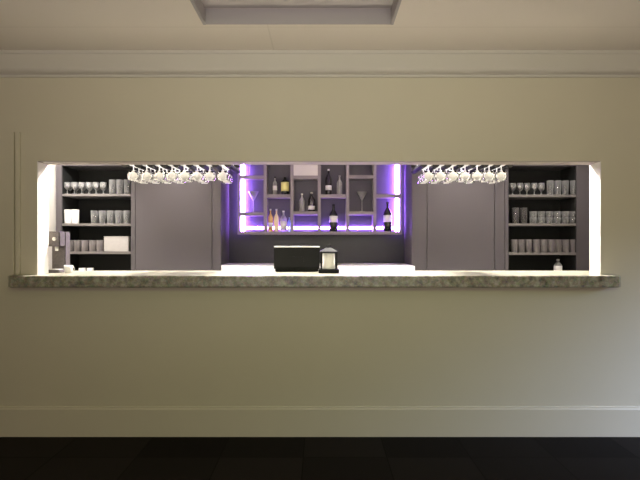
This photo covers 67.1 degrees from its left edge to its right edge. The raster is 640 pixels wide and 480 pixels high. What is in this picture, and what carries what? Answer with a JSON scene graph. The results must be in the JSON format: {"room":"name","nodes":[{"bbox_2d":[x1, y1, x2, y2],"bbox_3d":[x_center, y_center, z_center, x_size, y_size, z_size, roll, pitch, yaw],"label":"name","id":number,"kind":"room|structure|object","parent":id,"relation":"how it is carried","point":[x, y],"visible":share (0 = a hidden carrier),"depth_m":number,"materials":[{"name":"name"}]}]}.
{"room":"bar","nodes":[
{"label":"bar","id":0,"kind":"room"},
{"bbox_2d":[49,165,55,268],"bbox_3d":[-2.800,0.075,4.450,0.100,2.450,2.240,0,0,0],"label":"wall","id":1,"kind":"structure","parent":0,"point":[52,168],"depth_m":4.95,"materials":[{"name":"white paint"}]},
{"bbox_2d":[229,165,403,262],"bbox_3d":[0.090,0.075,5.510,5.680,2.450,0.120,0,0,0],"label":"wall","id":2,"kind":"structure","parent":0,"point":[242,248],"depth_m":5.45,"materials":[{"name":"paint"}]},
{"bbox_2d":[237,165,401,234],"bbox_3d":[-0.003,-0.475,5.349,1.788,0.830,0.199,0,0,0],"label":"display","id":3,"kind":"object","parent":2,"relation":"attached to","point":[382,184],"visible":0.73,"depth_m":5.40,"materials":[{"name":"grey laminate"}]},
{"bbox_2d":[240,212,263,215],"bbox_3d":[-0.741,-0.283,5.306,0.257,0.037,0.113,0,0,0],"label":"shelf","id":4,"kind":"object","parent":3,"relation":"attached to","point":[241,213],"depth_m":5.25,"materials":[{"name":"grey laminate"}]},
{"bbox_2d":[240,176,263,179],"bbox_3d":[-0.741,-0.683,5.306,0.257,0.037,0.113,0,0,0],"label":"shelf","id":5,"kind":"object","parent":3,"relation":"attached to","point":[241,177],"depth_m":5.25,"materials":[{"name":"grey laminate"}]},
{"bbox_2d":[248,191,258,199],"bbox_3d":[-0.739,-0.419,5.355,0.124,0.235,0.124,0,0,0],"label":"cocktail glass","id":6,"kind":"object","parent":3,"relation":"on","point":[252,194],"visible":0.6,"depth_m":5.32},
{"bbox_2d":[268,209,272,231],"bbox_3d":[-0.546,-0.217,5.325,0.054,0.250,0.054,0,0,0],"label":"bottle","id":7,"kind":"object","parent":3,"relation":"on","point":[270,218],"visible":1,"depth_m":5.30,"materials":[{"name":"brown"}]},
{"bbox_2d":[274,209,278,231],"bbox_3d":[-0.482,-0.217,5.335,0.056,0.250,0.055,0,0,0],"label":"bottle","id":8,"kind":"object","parent":3,"relation":"on","point":[276,218],"visible":1,"depth_m":5.31,"materials":[{"name":"beige glass"}]},
{"bbox_2d":[267,194,289,198],"bbox_3d":[-0.450,-0.478,5.327,0.257,0.037,0.153,0,0,0],"label":"shelf","id":9,"kind":"object","parent":3,"relation":"attached to","point":[269,196],"depth_m":5.25,"materials":[{"name":"grey laminate"}]},
{"bbox_2d":[280,211,286,231],"bbox_3d":[-0.402,-0.207,5.325,0.074,0.230,0.073,0,0,0],"label":"bottle","id":10,"kind":"object","parent":3,"relation":"on","point":[283,224],"visible":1,"depth_m":5.30,"materials":[{"name":"clear glass"}]},
{"bbox_2d":[281,177,288,193],"bbox_3d":[-0.386,-0.594,5.325,0.088,0.195,0.087,0,0,0],"label":"bottle","id":11,"kind":"object","parent":3,"relation":"on","point":[284,183],"visible":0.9,"depth_m":5.29,"materials":[{"name":"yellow glass"}]},
{"bbox_2d":[294,211,317,214],"bbox_3d":[-0.156,-0.293,5.327,0.263,0.037,0.153,0,0,0],"label":"shelf","id":12,"kind":"object","parent":3,"relation":"attached to","point":[295,212],"depth_m":5.25,"materials":[{"name":"grey laminate"}]},
{"bbox_2d":[294,176,317,180],"bbox_3d":[-0.156,-0.683,5.327,0.263,0.037,0.153,0,0,0],"label":"shelf","id":13,"kind":"object","parent":3,"relation":"attached to","point":[296,178],"depth_m":5.25,"materials":[{"name":"grey laminate"}]},
{"bbox_2d":[308,192,314,210],"bbox_3d":[-0.094,-0.419,5.325,0.078,0.215,0.077,0,0,0],"label":"bottle","id":14,"kind":"object","parent":3,"relation":"on","point":[311,201],"visible":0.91,"depth_m":5.29,"materials":[{"name":"black glass"}]},
{"bbox_2d":[325,169,331,193],"bbox_3d":[0.094,-0.639,5.325,0.068,0.285,0.067,0,0,0],"label":"bottle","id":15,"kind":"object","parent":3,"relation":"on","point":[328,187],"visible":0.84,"depth_m":5.30,"materials":[{"name":"black glass"}]},
{"bbox_2d":[329,204,337,231],"bbox_3d":[0.149,-0.242,5.325,0.092,0.300,0.091,0,0,0],"label":"wine bottle","id":16,"kind":"object","parent":3,"relation":"on","point":[333,217],"visible":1,"depth_m":5.29,"materials":[{"name":"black glass"}]},
{"bbox_2d":[321,194,345,198],"bbox_3d":[0.147,-0.478,5.327,0.275,0.037,0.153,0,0,0],"label":"shelf","id":17,"kind":"object","parent":3,"relation":"attached to","point":[323,196],"depth_m":5.25,"materials":[{"name":"grey laminate"}]},
{"bbox_2d":[349,211,372,214],"bbox_3d":[0.448,-0.293,5.327,0.261,0.037,0.153,0,0,0],"label":"shelf","id":18,"kind":"object","parent":3,"relation":"attached to","point":[350,212],"depth_m":5.25,"materials":[{"name":"grey laminate"}]},
{"bbox_2d":[349,175,372,179],"bbox_3d":[0.448,-0.687,5.327,0.261,0.037,0.153,0,0,0],"label":"shelf","id":19,"kind":"object","parent":3,"relation":"attached to","point":[351,177],"depth_m":5.25,"materials":[{"name":"grey laminate"}]},
{"bbox_2d":[383,202,391,231],"bbox_3d":[0.746,-0.257,5.325,0.094,0.330,0.093,0,0,0],"label":"wine bottle","id":20,"kind":"object","parent":3,"relation":"on","point":[387,217],"visible":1,"depth_m":5.29,"materials":[{"name":"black glass"}]},
{"bbox_2d":[376,194,399,198],"bbox_3d":[0.741,-0.478,5.306,0.257,0.037,0.113,0,0,0],"label":"shelf","id":21,"kind":"object","parent":3,"relation":"attached to","point":[378,196],"depth_m":5.25,"materials":[{"name":"grey laminate"}]},
{"bbox_2d":[0,78,639,405],"bbox_3d":[0.000,0.035,3.265,8.400,2.530,0.130,0,0,0],"label":"wall","id":22,"kind":"structure","parent":0,"point":[59,346],"depth_m":3.20,"materials":[{"name":"beige paint"}]},
{"bbox_2d":[11,132,14,274],"bbox_3d":[-2.030,-0.241,3.192,0.022,0.943,0.016,0,0,0],"label":"trim","id":23,"kind":"structure","parent":22,"relation":"attached to","point":[12,133],"depth_m":3.19,"materials":[{"name":"beige paint"}]},
{"bbox_2d":[16,132,20,274],"bbox_3d":[-1.994,-0.241,3.192,0.026,0.943,0.016,0,0,0],"label":"trim","id":24,"kind":"structure","parent":22,"relation":"attached to","point":[18,134],"depth_m":3.18,"materials":[{"name":"beige paint"}]},
{"bbox_2d":[37,161,600,274],"bbox_3d":[-0.006,-0.146,3.265,3.737,0.753,0.130,0,0,0],"label":"trim","id":25,"kind":"structure","parent":22,"relation":"attached to","point":[42,169],"depth_m":3.26,"materials":[{"name":"white paint"}]},
{"bbox_2d":[38,161,599,164],"bbox_3d":[-0.006,-0.521,3.265,3.729,0.004,0.130,0,0,0],"label":"trim","id":26,"kind":"structure","parent":22,"relation":"attached to","point":[44,162],"depth_m":3.23,"materials":[{"name":"beige paint"}]},
{"bbox_2d":[0,406,639,436],"bbox_3d":[0.000,1.200,3.194,8.100,0.200,0.012,0,0,0],"label":"baseboard","id":27,"kind":"structure","parent":22,"relation":"attached to","point":[15,421],"depth_m":3.19,"materials":[{"name":"beige paint"}]},
{"bbox_2d":[0,50,639,77],"bbox_3d":[0.000,-1.153,3.163,8.100,0.153,0.075,0,0,0],"label":"trim","id":28,"kind":"structure","parent":22,"relation":"attached to","point":[13,63],"depth_m":3.13,"materials":[{"name":"grey paint"}]},
{"bbox_2d":[0,437,639,479],"bbox_3d":[0.000,1.350,0.300,8.400,0.100,5.800,0,0,0],"label":"floor","id":29,"kind":"structure","parent":0,"point":[21,458],"depth_m":2.87,"materials":[{"name":"tile"}]},
{"bbox_2d":[0,0,639,49],"bbox_3d":[0.000,-1.330,0.365,8.400,0.200,5.930,0,0,0],"label":"ceiling","id":30,"kind":"structure","parent":0,"point":[24,24],"depth_m":2.80,"materials":[{"name":"paint"}]},
{"bbox_2d":[190,0,401,24],"bbox_3d":[-0.124,-1.280,2.457,1.085,0.107,0.599,0,0,0],"label":"ceiling recess","id":31,"kind":"object","parent":30,"relation":"attached to","point":[208,11],"visible":1,"depth_m":2.75,"materials":[{"name":"paint"}]},
{"bbox_2d":[202,0,392,7],"bbox_3d":[-0.124,-1.328,2.457,1.061,0.012,0.596,0,0,0],"label":"diffuser","id":32,"kind":"object","parent":31,"relation":"attached to","point":[205,3],"depth_m":2.70,"materials":[{"name":"grey"}]},
{"bbox_3d":[0.090,-1.190,4.450,5.880,0.080,2.240,0,0,0],"label":"ceiling","id":33,"kind":"structure","parent":0,"visible":0},
{"bbox_2d":[121,165,239,173],"bbox_3d":[-1.025,-0.834,3.620,0.795,0.632,0.360,0,0,0],"label":"glass rack","id":34,"kind":"object","parent":33,"relation":"hanging from","point":[233,168],"visible":0.4,"depth_m":3.52,"materials":[{"name":"black metal"}]},
{"bbox_2d":[127,165,139,180],"bbox_3d":[-1.348,-0.487,3.493,0.085,0.110,0.085,0,0,0],"label":"hanging wine glass","id":35,"kind":"object","parent":34,"relation":"hanging from","point":[132,175],"visible":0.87,"depth_m":3.46,"materials":[{"name":"glass"}]},
{"bbox_2d":[127,170,139,180],"bbox_3d":[-1.348,-0.468,3.493,0.085,0.072,0.085,0,0,0],"label":"bowl","id":36,"kind":"object","parent":35,"relation":"on","point":[133,175],"depth_m":3.46,"materials":[{"name":"clear glass"}]},
{"bbox_2d":[141,165,152,180],"bbox_3d":[-1.254,-0.487,3.498,0.085,0.110,0.085,0,0,0],"label":"hanging wine glass","id":37,"kind":"object","parent":34,"relation":"hanging from","point":[146,175],"visible":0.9,"depth_m":3.47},
{"bbox_2d":[141,170,152,180],"bbox_3d":[-1.254,-0.468,3.498,0.085,0.072,0.085,0,0,0],"label":"bowl","id":38,"kind":"object","parent":37,"relation":"on","point":[146,175],"depth_m":3.47,"materials":[{"name":"clear glass"}]},
{"bbox_2d":[153,165,165,180],"bbox_3d":[-1.163,-0.487,3.500,0.085,0.110,0.085,0,0,0],"label":"hanging wine glass","id":39,"kind":"object","parent":34,"relation":"hanging from","point":[158,175],"visible":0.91,"depth_m":3.47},
{"bbox_2d":[153,170,165,180],"bbox_3d":[-1.163,-0.468,3.500,0.085,0.072,0.085,0,0,0],"label":"bowl","id":40,"kind":"object","parent":39,"relation":"on","point":[158,175],"depth_m":3.47,"materials":[{"name":"clear glass"}]},
{"bbox_2d":[166,165,177,180],"bbox_3d":[-1.070,-0.487,3.494,0.085,0.110,0.085,0,0,0],"label":"hanging wine glass","id":41,"kind":"object","parent":34,"relation":"hanging from","point":[171,175],"visible":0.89,"depth_m":3.46,"materials":[{"name":"glass"}]},
{"bbox_2d":[166,170,177,180],"bbox_3d":[-1.070,-0.468,3.494,0.085,0.072,0.085,0,0,0],"label":"bowl","id":42,"kind":"object","parent":41,"relation":"on","point":[171,175],"depth_m":3.46,"materials":[{"name":"clear glass"}]},
{"bbox_2d":[178,165,189,180],"bbox_3d":[-0.980,-0.487,3.491,0.085,0.110,0.085,0,0,0],"label":"hanging wine glass","id":43,"kind":"object","parent":34,"relation":"hanging from","point":[183,175],"visible":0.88,"depth_m":3.46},
{"bbox_2d":[178,170,189,180],"bbox_3d":[-0.980,-0.468,3.491,0.085,0.072,0.085,0,0,0],"label":"bowl","id":44,"kind":"object","parent":43,"relation":"on","point":[183,175],"depth_m":3.46,"materials":[{"name":"clear glass"}]},
{"bbox_2d":[191,165,202,180],"bbox_3d":[-0.886,-0.487,3.491,0.085,0.110,0.085,0,0,0],"label":"hanging wine glass","id":45,"kind":"object","parent":34,"relation":"hanging from","point":[196,175],"visible":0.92,"depth_m":3.46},
{"bbox_2d":[191,170,202,180],"bbox_3d":[-0.886,-0.468,3.491,0.085,0.072,0.085,0,0,0],"label":"bowl","id":46,"kind":"object","parent":45,"relation":"on","point":[196,175],"depth_m":3.46,"materials":[{"name":"clear glass"}]},
{"bbox_2d":[204,165,215,180],"bbox_3d":[-0.797,-0.487,3.495,0.085,0.110,0.085,0,0,0],"label":"hanging wine glass","id":47,"kind":"object","parent":34,"relation":"hanging from","point":[209,175],"visible":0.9,"depth_m":3.47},
{"bbox_2d":[204,170,215,180],"bbox_3d":[-0.797,-0.468,3.495,0.085,0.072,0.085,0,0,0],"label":"bowl","id":48,"kind":"object","parent":47,"relation":"on","point":[209,175],"depth_m":3.46,"materials":[{"name":"clear glass"}]},
{"bbox_2d":[217,165,228,180],"bbox_3d":[-0.702,-0.487,3.494,0.085,0.110,0.085,0,0,0],"label":"hanging wine glass","id":49,"kind":"object","parent":34,"relation":"hanging from","point":[222,175],"visible":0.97,"depth_m":3.46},
{"bbox_2d":[217,170,228,180],"bbox_3d":[-0.702,-0.468,3.494,0.085,0.072,0.085,0,0,0],"label":"bowl","id":50,"kind":"object","parent":49,"relation":"on","point":[222,175],"depth_m":3.46,"materials":[{"name":"clear glass"}]},
{"bbox_2d":[222,168,232,183],"bbox_3d":[-0.704,-0.487,3.674,0.085,0.110,0.085,0,0,0],"label":"hanging wine glass","id":51,"kind":"object","parent":34,"relation":"hanging from","point":[227,169],"visible":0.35,"depth_m":3.66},
{"bbox_2d":[222,175,232,183],"bbox_3d":[-0.704,-0.468,3.674,0.085,0.072,0.085,0,0,0],"label":"bowl","id":52,"kind":"object","parent":51,"relation":"on","point":[231,182],"depth_m":3.66,"materials":[{"name":"clear glass"}]},
{"bbox_2d":[411,165,512,173],"bbox_3d":[1.047,-0.834,3.620,0.673,0.632,0.360,0,0,0],"label":"glass rack","id":53,"kind":"object","parent":33,"relation":"hanging from","point":[417,168],"visible":0.38,"depth_m":3.53,"materials":[{"name":"black metal"}]},
{"bbox_2d":[418,168,427,183],"bbox_3d":[0.786,-0.487,3.675,0.085,0.110,0.085,0,0,0],"label":"hanging wine glass","id":54,"kind":"object","parent":53,"relation":"hanging from","point":[419,182],"visible":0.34,"depth_m":3.66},
{"bbox_2d":[418,175,427,183],"bbox_3d":[0.786,-0.468,3.675,0.085,0.072,0.085,0,0,0],"label":"bowl","id":55,"kind":"object","parent":54,"relation":"on","point":[419,182],"depth_m":3.66,"materials":[{"name":"clear glass"}]},
{"bbox_2d":[420,167,430,181],"bbox_3d":[0.783,-0.487,3.589,0.085,0.110,0.085,0,0,0],"label":"hanging wine glass","id":56,"kind":"object","parent":53,"relation":"hanging from","point":[421,178],"visible":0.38,"depth_m":3.58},
{"bbox_2d":[420,173,430,181],"bbox_3d":[0.783,-0.468,3.589,0.085,0.072,0.085,0,0,0],"label":"bowl","id":57,"kind":"object","parent":56,"relation":"on","point":[421,179],"depth_m":3.58,"materials":[{"name":"clear glass"}]},
{"bbox_2d":[422,165,433,180],"bbox_3d":[0.783,-0.487,3.494,0.085,0.110,0.085,0,0,0],"label":"hanging wine glass","id":58,"kind":"object","parent":53,"relation":"hanging from","point":[428,175],"visible":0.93,"depth_m":3.46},
{"bbox_2d":[422,170,433,180],"bbox_3d":[0.783,-0.468,3.494,0.085,0.072,0.085,0,0,0],"label":"bowl","id":59,"kind":"object","parent":58,"relation":"on","point":[428,175],"depth_m":3.46,"materials":[{"name":"clear glass"}]},
{"bbox_2d":[434,165,445,180],"bbox_3d":[0.870,-0.487,3.493,0.085,0.110,0.085,0,0,0],"label":"hanging wine glass","id":60,"kind":"object","parent":53,"relation":"hanging from","point":[440,175],"visible":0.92,"depth_m":3.46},
{"bbox_2d":[434,170,445,180],"bbox_3d":[0.870,-0.468,3.493,0.085,0.072,0.085,0,0,0],"label":"bowl","id":61,"kind":"object","parent":60,"relation":"on","point":[440,175],"depth_m":3.46,"materials":[{"name":"clear glass"}]},
{"bbox_2d":[447,165,458,180],"bbox_3d":[0.958,-0.487,3.490,0.085,0.110,0.085,0,0,0],"label":"hanging wine glass","id":62,"kind":"object","parent":53,"relation":"hanging from","point":[452,175],"visible":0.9,"depth_m":3.46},
{"bbox_2d":[447,170,458,180],"bbox_3d":[0.958,-0.468,3.490,0.085,0.072,0.085,0,0,0],"label":"bowl","id":63,"kind":"object","parent":62,"relation":"on","point":[452,175],"depth_m":3.46,"materials":[{"name":"clear glass"}]},
{"bbox_2d":[459,165,470,180],"bbox_3d":[1.049,-0.487,3.497,0.085,0.110,0.085,0,0,0],"label":"hanging wine glass","id":64,"kind":"object","parent":53,"relation":"hanging from","point":[465,175],"visible":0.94,"depth_m":3.47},
{"bbox_2d":[459,170,470,180],"bbox_3d":[1.049,-0.468,3.497,0.085,0.072,0.085,0,0,0],"label":"bowl","id":65,"kind":"object","parent":64,"relation":"on","point":[465,175],"depth_m":3.46,"materials":[{"name":"clear glass"}]},
{"bbox_2d":[471,165,482,180],"bbox_3d":[1.135,-0.487,3.491,0.085,0.110,0.085,0,0,0],"label":"hanging wine glass","id":66,"kind":"object","parent":53,"relation":"hanging from","point":[477,175],"visible":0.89,"depth_m":3.46,"materials":[{"name":"glass"}]},
{"bbox_2d":[471,170,482,180],"bbox_3d":[1.135,-0.468,3.491,0.085,0.072,0.085,0,0,0],"label":"bowl","id":67,"kind":"object","parent":66,"relation":"on","point":[476,175],"depth_m":3.46,"materials":[{"name":"clear glass"}]},
{"bbox_2d":[483,165,494,180],"bbox_3d":[1.224,-0.487,3.499,0.085,0.110,0.085,0,0,0],"label":"hanging wine glass","id":68,"kind":"object","parent":53,"relation":"hanging from","point":[489,175],"visible":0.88,"depth_m":3.47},
{"bbox_2d":[483,170,494,180],"bbox_3d":[1.224,-0.468,3.499,0.085,0.072,0.085,0,0,0],"label":"bowl","id":69,"kind":"object","parent":68,"relation":"on","point":[489,175],"depth_m":3.47,"materials":[{"name":"clear glass"}]},
{"bbox_2d":[495,165,506,180],"bbox_3d":[1.311,-0.487,3.496,0.085,0.110,0.085,0,0,0],"label":"hanging wine glass","id":70,"kind":"object","parent":53,"relation":"hanging from","point":[501,175],"visible":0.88,"depth_m":3.47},
{"bbox_2d":[495,170,506,180],"bbox_3d":[1.311,-0.468,3.496,0.085,0.072,0.085,0,0,0],"label":"bowl","id":71,"kind":"object","parent":70,"relation":"on","point":[501,175],"depth_m":3.47,"materials":[{"name":"clear glass"}]},
{"bbox_3d":[0.090,1.350,4.385,5.880,0.100,2.370,0,0,0],"label":"floor","id":72,"kind":"structure","parent":0,"visible":0},
{"bbox_2d":[56,165,135,270],"bbox_3d":[-2.324,0.100,5.180,0.818,2.400,0.360,0,0,0],"label":"open shelving","id":73,"kind":"object","parent":72,"relation":"on","point":[100,260],"visible":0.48,"depth_m":5.35,"materials":[{"name":"black"}]},
{"bbox_2d":[64,210,71,222],"bbox_3d":[-2.645,-0.245,5.070,0.072,0.145,0.070,0,0,0],"label":"beaker","id":74,"kind":"object","parent":73,"relation":"on","point":[67,213],"visible":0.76,"depth_m":5.04,"materials":[{"name":"white ceramic"}]},
{"bbox_2d":[72,210,78,222],"bbox_3d":[-2.567,-0.245,5.069,0.072,0.145,0.070,0,0,0],"label":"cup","id":75,"kind":"object","parent":73,"relation":"on","point":[75,213],"visible":0.77,"depth_m":5.04,"materials":[{"name":"white ceramic"}]},
{"bbox_2d":[74,240,80,250],"bbox_3d":[-2.544,0.060,5.065,0.070,0.118,0.068,0,0,0],"label":"tumbler","id":76,"kind":"object","parent":73,"relation":"on","point":[77,243],"visible":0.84,"depth_m":5.04,"materials":[{"name":"clear glass"}]},
{"bbox_2d":[81,240,88,250],"bbox_3d":[-2.464,0.060,5.061,0.070,0.118,0.068,0,0,0],"label":"tumbler","id":77,"kind":"object","parent":73,"relation":"on","point":[84,243],"visible":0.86,"depth_m":5.03,"materials":[{"name":"clear glass"}]},
{"bbox_2d":[89,240,95,250],"bbox_3d":[-2.385,0.060,5.065,0.070,0.118,0.068,0,0,0],"label":"tumbler","id":78,"kind":"object","parent":73,"relation":"on","point":[92,243],"visible":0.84,"depth_m":5.04,"materials":[{"name":"clear glass"}]},
{"bbox_2d":[91,210,97,222],"bbox_3d":[-2.369,-0.240,5.069,0.072,0.135,0.070,0,0,0],"label":"tumbler","id":79,"kind":"object","parent":73,"relation":"on","point":[94,214],"visible":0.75,"depth_m":5.04,"materials":[{"name":"clear glass"}]},
{"bbox_2d":[96,240,103,250],"bbox_3d":[-2.305,0.060,5.060,0.070,0.118,0.068,0,0,0],"label":"tumbler","id":80,"kind":"object","parent":73,"relation":"on","point":[99,243],"visible":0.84,"depth_m":5.04,"materials":[{"name":"clear glass"}]},
{"bbox_2d":[99,210,105,222],"bbox_3d":[-2.283,-0.240,5.069,0.072,0.135,0.070,0,0,0],"label":"tumbler","id":81,"kind":"object","parent":73,"relation":"on","point":[102,214],"visible":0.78,"depth_m":5.04,"materials":[{"name":"clear glass"}]},
{"bbox_2d":[107,210,113,222],"bbox_3d":[-2.197,-0.240,5.061,0.072,0.135,0.070,0,0,0],"label":"tumbler","id":82,"kind":"object","parent":73,"relation":"on","point":[110,214],"visible":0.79,"depth_m":5.04,"materials":[{"name":"clear glass"}]},
{"bbox_2d":[109,180,115,193],"bbox_3d":[-2.174,-0.554,5.061,0.072,0.150,0.070,0,0,0],"label":"glass","id":83,"kind":"object","parent":73,"relation":"on","point":[112,183],"visible":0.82,"depth_m":5.04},
{"bbox_2d":[104,236,130,250],"bbox_3d":[-2.126,0.040,5.125,0.257,0.158,0.184,0,0,0],"label":"carton","id":84,"kind":"object","parent":73,"relation":"on","point":[111,243],"visible":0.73,"depth_m":5.04,"materials":[{"name":"cardboard"}]},
{"bbox_2d":[115,210,121,222],"bbox_3d":[-2.111,-0.240,5.063,0.072,0.135,0.070,0,0,0],"label":"tumbler","id":85,"kind":"object","parent":73,"relation":"on","point":[118,214],"visible":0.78,"depth_m":5.04,"materials":[{"name":"clear glass"}]},
{"bbox_2d":[116,180,123,193],"bbox_3d":[-2.097,-0.554,5.060,0.072,0.150,0.070,0,0,0],"label":"glass","id":86,"kind":"object","parent":73,"relation":"on","point":[119,183],"visible":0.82,"depth_m":5.04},
{"bbox_2d":[123,210,130,222],"bbox_3d":[-2.025,-0.240,5.066,0.072,0.135,0.070,0,0,0],"label":"tumbler","id":87,"kind":"object","parent":73,"relation":"on","point":[126,214],"visible":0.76,"depth_m":5.04,"materials":[{"name":"clear glass"}]},
{"bbox_2d":[124,180,130,193],"bbox_3d":[-2.020,-0.554,5.062,0.072,0.150,0.070,0,0,0],"label":"glass","id":88,"kind":"object","parent":73,"relation":"on","point":[127,183],"visible":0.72,"depth_m":5.04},
{"bbox_2d":[136,168,228,270],"bbox_3d":[-1.469,0.100,5.223,0.888,2.400,0.446,0,0,0],"label":"tall cabinet","id":89,"kind":"object","parent":72,"relation":"on","point":[180,227],"visible":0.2,"depth_m":5.00,"materials":[{"name":"grey"}]},
{"bbox_2d":[221,263,414,270],"bbox_3d":[-0.036,0.780,5.133,1.969,1.040,0.625,0,0,0],"label":"countertop","id":90,"kind":"structure","parent":72,"relation":"on","point":[230,266],"depth_m":4.82,"materials":[{"name":"grey"}]},
{"bbox_2d":[404,165,503,270],"bbox_3d":[1.433,0.100,5.223,0.961,2.400,0.446,0,0,0],"label":"tall cabinet","id":91,"kind":"object","parent":72,"relation":"on","point":[454,226],"visible":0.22,"depth_m":5.00,"materials":[{"name":"grey"}]},
{"bbox_2d":[504,165,588,270],"bbox_3d":[2.420,0.100,5.180,1.010,2.400,0.360,0,0,0],"label":"open shelving","id":92,"kind":"object","parent":72,"relation":"on","point":[577,260],"visible":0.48,"depth_m":5.25,"materials":[{"name":"black"}]},
{"bbox_2d":[511,239,517,251],"bbox_3d":[2.036,0.062,5.063,0.068,0.135,0.066,0,0,0],"label":"tumbler","id":93,"kind":"object","parent":92,"relation":"on","point":[514,242],"visible":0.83,"depth_m":5.04,"materials":[{"name":"clear glass"}]},
{"bbox_2d":[512,208,518,222],"bbox_3d":[2.047,-0.255,5.060,0.074,0.165,0.072,0,0,0],"label":"glass","id":94,"kind":"object","parent":92,"relation":"on","point":[515,211],"visible":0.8,"depth_m":5.03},
{"bbox_2d":[518,239,524,251],"bbox_3d":[2.114,0.062,5.066,0.068,0.135,0.066,0,0,0],"label":"tumbler","id":95,"kind":"object","parent":92,"relation":"on","point":[521,242],"visible":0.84,"depth_m":5.04,"materials":[{"name":"clear glass"}]},
{"bbox_2d":[520,208,526,222],"bbox_3d":[2.137,-0.255,5.066,0.074,0.165,0.072,0,0,0],"label":"glass","id":96,"kind":"object","parent":92,"relation":"on","point":[523,211],"visible":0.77,"depth_m":5.04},
{"bbox_2d":[525,239,531,251],"bbox_3d":[2.191,0.062,5.070,0.068,0.135,0.066,0,0,0],"label":"tumbler","id":97,"kind":"object","parent":92,"relation":"on","point":[528,242],"visible":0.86,"depth_m":5.04,"materials":[{"name":"clear glass"}]},
{"bbox_2d":[533,239,539,251],"bbox_3d":[2.269,0.062,5.060,0.068,0.135,0.066,0,0,0],"label":"tumbler","id":98,"kind":"object","parent":92,"relation":"on","point":[536,242],"visible":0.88,"depth_m":5.03,"materials":[{"name":"clear glass"}]},
{"bbox_2d":[540,239,547,251],"bbox_3d":[2.346,0.062,5.060,0.068,0.135,0.066,0,0,0],"label":"tumbler","id":99,"kind":"object","parent":92,"relation":"on","point":[543,242],"visible":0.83,"depth_m":5.03,"materials":[{"name":"clear glass"}]},
{"bbox_2d":[546,180,553,194],"bbox_3d":[2.411,-0.546,5.061,0.072,0.150,0.070,0,0,0],"label":"glass","id":100,"kind":"object","parent":92,"relation":"on","point":[550,183],"visible":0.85,"depth_m":5.04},
{"bbox_2d":[548,239,554,251],"bbox_3d":[2.424,0.062,5.062,0.068,0.135,0.066,0,0,0],"label":"tumbler","id":101,"kind":"object","parent":92,"relation":"on","point":[551,242],"visible":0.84,"depth_m":5.04,"materials":[{"name":"clear glass"}]},
{"bbox_2d":[554,180,561,194],"bbox_3d":[2.492,-0.546,5.063,0.072,0.150,0.070,0,0,0],"label":"glass","id":102,"kind":"object","parent":92,"relation":"on","point":[557,184],"visible":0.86,"depth_m":5.04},
{"bbox_2d":[554,259,561,270],"bbox_3d":[2.496,0.317,5.065,0.082,0.235,0.081,0,0,0],"label":"bottle","id":103,"kind":"object","parent":92,"relation":"on","point":[556,268],"visible":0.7,"depth_m":5.04,"materials":[{"name":"clear glass"}]},
{"bbox_2d":[555,239,561,251],"bbox_3d":[2.501,0.062,5.068,0.068,0.135,0.066,0,0,0],"label":"tumbler","id":104,"kind":"object","parent":92,"relation":"on","point":[558,242],"visible":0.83,"depth_m":5.04,"materials":[{"name":"clear glass"}]},
{"bbox_2d":[561,180,568,194],"bbox_3d":[2.573,-0.546,5.069,0.072,0.150,0.070,0,0,0],"label":"glass","id":105,"kind":"object","parent":92,"relation":"on","point":[565,184],"visible":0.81,"depth_m":5.04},
{"bbox_2d":[562,239,568,251],"bbox_3d":[2.579,0.062,5.066,0.068,0.135,0.066,0,0,0],"label":"tumbler","id":106,"kind":"object","parent":92,"relation":"on","point":[565,242],"visible":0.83,"depth_m":5.04,"materials":[{"name":"clear glass"}]},
{"bbox_2d":[570,180,574,194],"bbox_3d":[2.654,-0.546,5.059,0.072,0.150,0.070,0,0,0],"label":"glass","id":107,"kind":"object","parent":92,"relation":"on","point":[572,182],"visible":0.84,"depth_m":5.04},
{"bbox_2d":[570,239,574,251],"bbox_3d":[2.656,0.062,5.062,0.068,0.135,0.066,0,0,0],"label":"tumbler","id":108,"kind":"object","parent":92,"relation":"on","point":[572,241],"visible":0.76,"depth_m":5.04,"materials":[{"name":"clear glass"}]},
{"bbox_3d":[0.000,0.803,3.447,4.260,0.994,0.225,0,0,0],"label":"base cabinet","id":109,"kind":"object","parent":72,"relation":"on","visible":0},
{"bbox_2d":[8,271,620,287],"bbox_3d":[0.000,0.268,3.365,4.300,0.076,0.530,0,0,0],"label":"countertop","id":110,"kind":"structure","parent":109,"relation":"on","point":[76,279],"depth_m":3.10,"materials":[{"name":"stone"}]},
{"bbox_2d":[49,231,69,272],"bbox_3d":[-1.868,0.085,3.442,0.098,0.290,0.155,0,0,0],"label":"coffee machine","id":111,"kind":"object","parent":110,"relation":"on","point":[59,241],"visible":0.87,"depth_m":3.45,"materials":[{"name":"metal"}]},
{"bbox_2d":[49,269,64,272],"bbox_3d":[-1.868,0.219,3.407,0.098,0.022,0.084,0,0,0],"label":"drip tray","id":112,"kind":"object","parent":111,"relation":"on","point":[50,270],"depth_m":3.37,"materials":[{"name":"metal"}]},
{"bbox_2d":[64,265,74,272],"bbox_3d":[-1.754,0.204,3.370,0.061,0.052,0.061,0,0,-45],"label":"cup","id":113,"kind":"object","parent":110,"relation":"on","point":[68,268],"visible":0.99,"depth_m":3.35,"materials":[{"name":"white ceramic"}]},
{"bbox_2d":[274,246,319,271],"bbox_3d":[-0.169,0.138,3.558,0.333,0.185,0.115,0,0,0],"label":"till","id":114,"kind":"object","parent":110,"relation":"on","point":[286,258],"visible":0.99,"depth_m":3.51,"materials":[{"name":"black plastic"}]},
{"bbox_2d":[318,244,338,272],"bbox_3d":[0.061,0.129,3.400,0.144,0.202,0.120,0,0,0],"label":"lantern","id":115,"kind":"object","parent":110,"relation":"on","point":[328,249],"visible":0.98,"depth_m":3.35,"materials":[{"name":"black plastic"}]},
{"bbox_2d":[323,253,334,268],"bbox_3d":[0.061,0.144,3.400,0.086,0.117,0.085,0,0,0],"label":"candle","id":116,"kind":"object","parent":115,"relation":"in","point":[328,258],"visible":0.98,"depth_m":3.36,"materials":[{"name":"beige wax"}]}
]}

